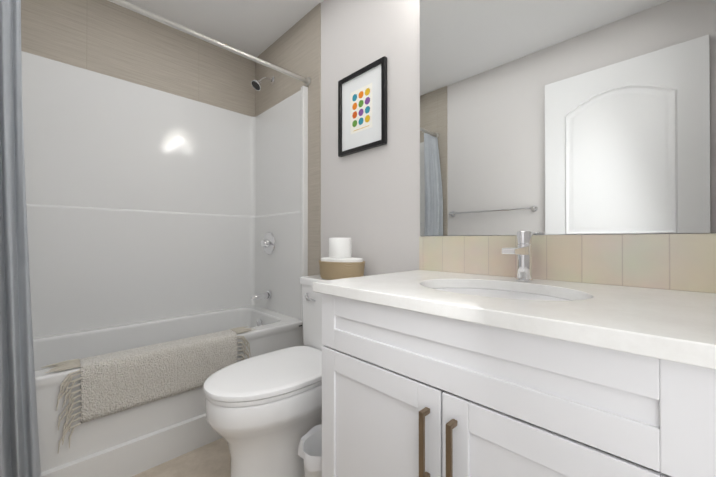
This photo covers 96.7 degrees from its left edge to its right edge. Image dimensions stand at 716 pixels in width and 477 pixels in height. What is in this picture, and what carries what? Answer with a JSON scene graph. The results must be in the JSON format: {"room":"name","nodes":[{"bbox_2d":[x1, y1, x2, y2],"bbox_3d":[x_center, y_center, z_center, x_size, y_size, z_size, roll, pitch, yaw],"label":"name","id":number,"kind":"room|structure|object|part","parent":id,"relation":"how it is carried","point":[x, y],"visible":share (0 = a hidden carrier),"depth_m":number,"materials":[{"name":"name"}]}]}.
{"room":"bathroom","nodes":[
{"label":"bathroom","id":0,"kind":"room"},
{"bbox_2d":[132,438,230,476],"bbox_3d":[-0.474,1.089,1.118,1.724,0.100,2.780,0,0,-44],"label":"floor","id":1,"kind":"structure","parent":0,"point":[212,459],"depth_m":1.47,"materials":[{"name":"tile"}]},
{"bbox_2d":[21,51,307,476],"bbox_3d":[-1.119,-0.082,1.784,1.520,2.250,0.732,0,0,-44],"label":"shower","id":2,"kind":"object","parent":1,"relation":"on","point":[155,216],"visible":0.83,"depth_m":1.96,"materials":[{"name":"white plastic"}]},
{"bbox_2d":[41,326,255,452],"bbox_3d":[-0.921,0.664,1.536,0.864,0.320,0.150,0,0,-44],"label":"bath mat","id":3,"kind":"object","parent":2,"relation":"on","point":[115,382],"visible":0.88,"depth_m":1.42,"materials":[{"name":"beige fabric"}]},
{"bbox_2d":[250,232,274,325],"bbox_3d":[-0.781,0.439,2.219,0.360,0.976,0.170,0,0,-44],"label":"faucet","id":4,"kind":"object","parent":2,"relation":"in","point":[258,317],"depth_m":2.32,"materials":[{"name":"silver metal"}]},
{"bbox_2d":[203,275,326,476],"bbox_3d":[-0.273,0.621,1.423,0.780,0.837,0.492,0,0,-44],"label":"toilet","id":5,"kind":"object","parent":1,"relation":"on","point":[263,413],"visible":0.48,"depth_m":1.22,"materials":[{"name":"white ceramic"}]},
{"bbox_3d":[-0.348,0.567,1.349,0.568,0.044,0.390,0,0,-44],"label":"seat","id":6,"kind":"part","parent":5,"relation":"part of","materials":[{"name":"white plastic"}]},
{"bbox_3d":[-0.244,0.302,1.624,0.020,0.034,0.108,0,0,-44],"label":"handle","id":7,"kind":"part","parent":5,"relation":"part of","materials":[{"name":"silver metal"}]},
{"bbox_3d":[-0.075,0.398,1.617,0.227,0.388,0.492,0,0,-44],"label":"tank","id":8,"kind":"part","parent":5,"relation":"part of","materials":[{"name":"white ceramic"}]},
{"bbox_2d":[319,238,364,279],"bbox_3d":[-0.085,0.100,1.626,0.193,0.207,0.284,0,0,-44],"label":"basket","id":9,"kind":"object","parent":5,"relation":"on","point":[339,262],"visible":0.94,"depth_m":1.56,"materials":[{"name":"brown wicker"}]},
{"bbox_2d":[321,257,362,261],"bbox_3d":[-0.085,0.146,1.626,0.153,0.095,0.227,0,0,-44],"label":"towel","id":10,"kind":"object","parent":9,"relation":"on","point":[326,259],"depth_m":1.57,"materials":[{"name":"white fabric"}]},
{"bbox_2d":[298,425,321,476],"bbox_3d":[-0.112,0.894,1.191,0.212,0.289,0.212,0,0,-44],"label":"waste bin","id":11,"kind":"object","parent":1,"relation":"on","point":[310,449],"visible":0.44,"depth_m":1.20,"materials":[{"name":"white plastic"}]},
{"bbox_2d":[313,231,715,476],"bbox_3d":[0.399,0.506,0.882,0.604,1.062,0.955,0,0,-44],"label":"bathroom vanity","id":12,"kind":"object","parent":1,"relation":"on","point":[524,354],"visible":1,"depth_m":0.68,"materials":[{"name":"white wood"}]},
{"bbox_3d":[0.175,0.470,0.701,0.030,0.160,0.080,0,0,-44],"label":"handle","id":13,"kind":"part","parent":12,"relation":"part of","materials":[{"name":"beige metal"}]},
{"bbox_2d":[502,231,532,280],"bbox_3d":[0.520,0.057,1.026,0.191,0.162,0.052,0,0,-44],"label":"faucet","id":14,"kind":"object","parent":12,"relation":"on","point":[523,250],"depth_m":1.04,"materials":[{"name":"silver metal"}]},
{"bbox_2d":[124,0,323,56],"bbox_3d":[-0.474,-1.511,1.132,1.724,0.100,2.780,0,0,-44],"label":"ceiling","id":15,"kind":"structure","parent":0,"point":[256,28],"depth_m":2.09,"materials":[{"name":"white paint"}]},
{"bbox_2d":[321,0,715,275],"bbox_3d":[0.106,-0.208,1.693,0.100,2.500,2.780,0,0,-44],"label":"wall","id":16,"kind":"structure","parent":0,"point":[370,203],"depth_m":1.63,"materials":[{"name":"white paint"}]},
{"bbox_2d":[338,56,386,156],"bbox_3d":[0.016,-0.683,1.698,0.022,0.430,0.350,0,0,-44],"label":"picture frame","id":17,"kind":"object","parent":16,"relation":"attached to","point":[362,109],"visible":0.98,"depth_m":1.68,"materials":[{"name":"black wood"}]},
{"bbox_2d":[351,83,371,133],"bbox_3d":[0.016,-0.688,1.698,0.001,0.230,0.164,0,0,-44],"label":"print","id":18,"kind":"object","parent":17,"relation":"attached to","point":[361,95],"depth_m":1.69,"materials":[{"name":"multicoloured paper"}]},
{"bbox_2d":[419,234,715,292],"bbox_3d":[0.612,0.064,1.092,0.010,0.150,0.955,0,0,-44],"label":"backsplash","id":19,"kind":"structure","parent":16,"relation":"attached to","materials":[{"name":"tile"}]},
{"bbox_2d":[420,0,715,235],"bbox_3d":[0.592,-0.587,1.120,0.005,1.148,0.889,0,0,-44],"label":"mirror","id":20,"kind":"object","parent":16,"relation":"attached to","point":[548,117],"visible":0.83,"depth_m":1.03,"materials":[{"name":"clear glass"}]},
{"bbox_3d":[-1.411,-0.206,2.084,1.524,2.500,0.100,0,0,-44],"label":"wall","id":21,"kind":"structure","parent":0,"visible":0},
{"bbox_2d":[21,0,252,116],"bbox_3d":[-1.372,-1.217,2.050,1.523,0.477,0.008,0,0,-44],"label":"tiled wall","id":22,"kind":"structure","parent":21,"relation":"attached to","point":[108,38],"depth_m":2.01,"materials":[{"name":"beige tile"}]},
{"bbox_2d":[253,3,320,275],"bbox_3d":[-0.527,-0.205,2.264,0.008,2.499,0.840,0,0,-44],"label":"tiled wall","id":23,"kind":"structure","parent":21,"relation":"attached to","point":[298,51],"depth_m":2.05,"materials":[{"name":"beige tile"}]},
{"bbox_2d":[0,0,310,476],"bbox_3d":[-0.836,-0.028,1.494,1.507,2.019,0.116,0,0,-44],"label":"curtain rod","id":24,"kind":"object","parent":23,"relation":"attached to","point":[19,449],"visible":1,"depth_m":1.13,"materials":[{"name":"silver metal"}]},
{"bbox_2d":[0,0,40,476],"bbox_3d":[-1.254,-0.002,1.064,0.294,1.962,0.085,0,0,-44],"label":"shower curtain","id":25,"kind":"object","parent":24,"relation":"hanging from","point":[19,440],"depth_m":1.12,"materials":[{"name":"fabric"}]}
]}

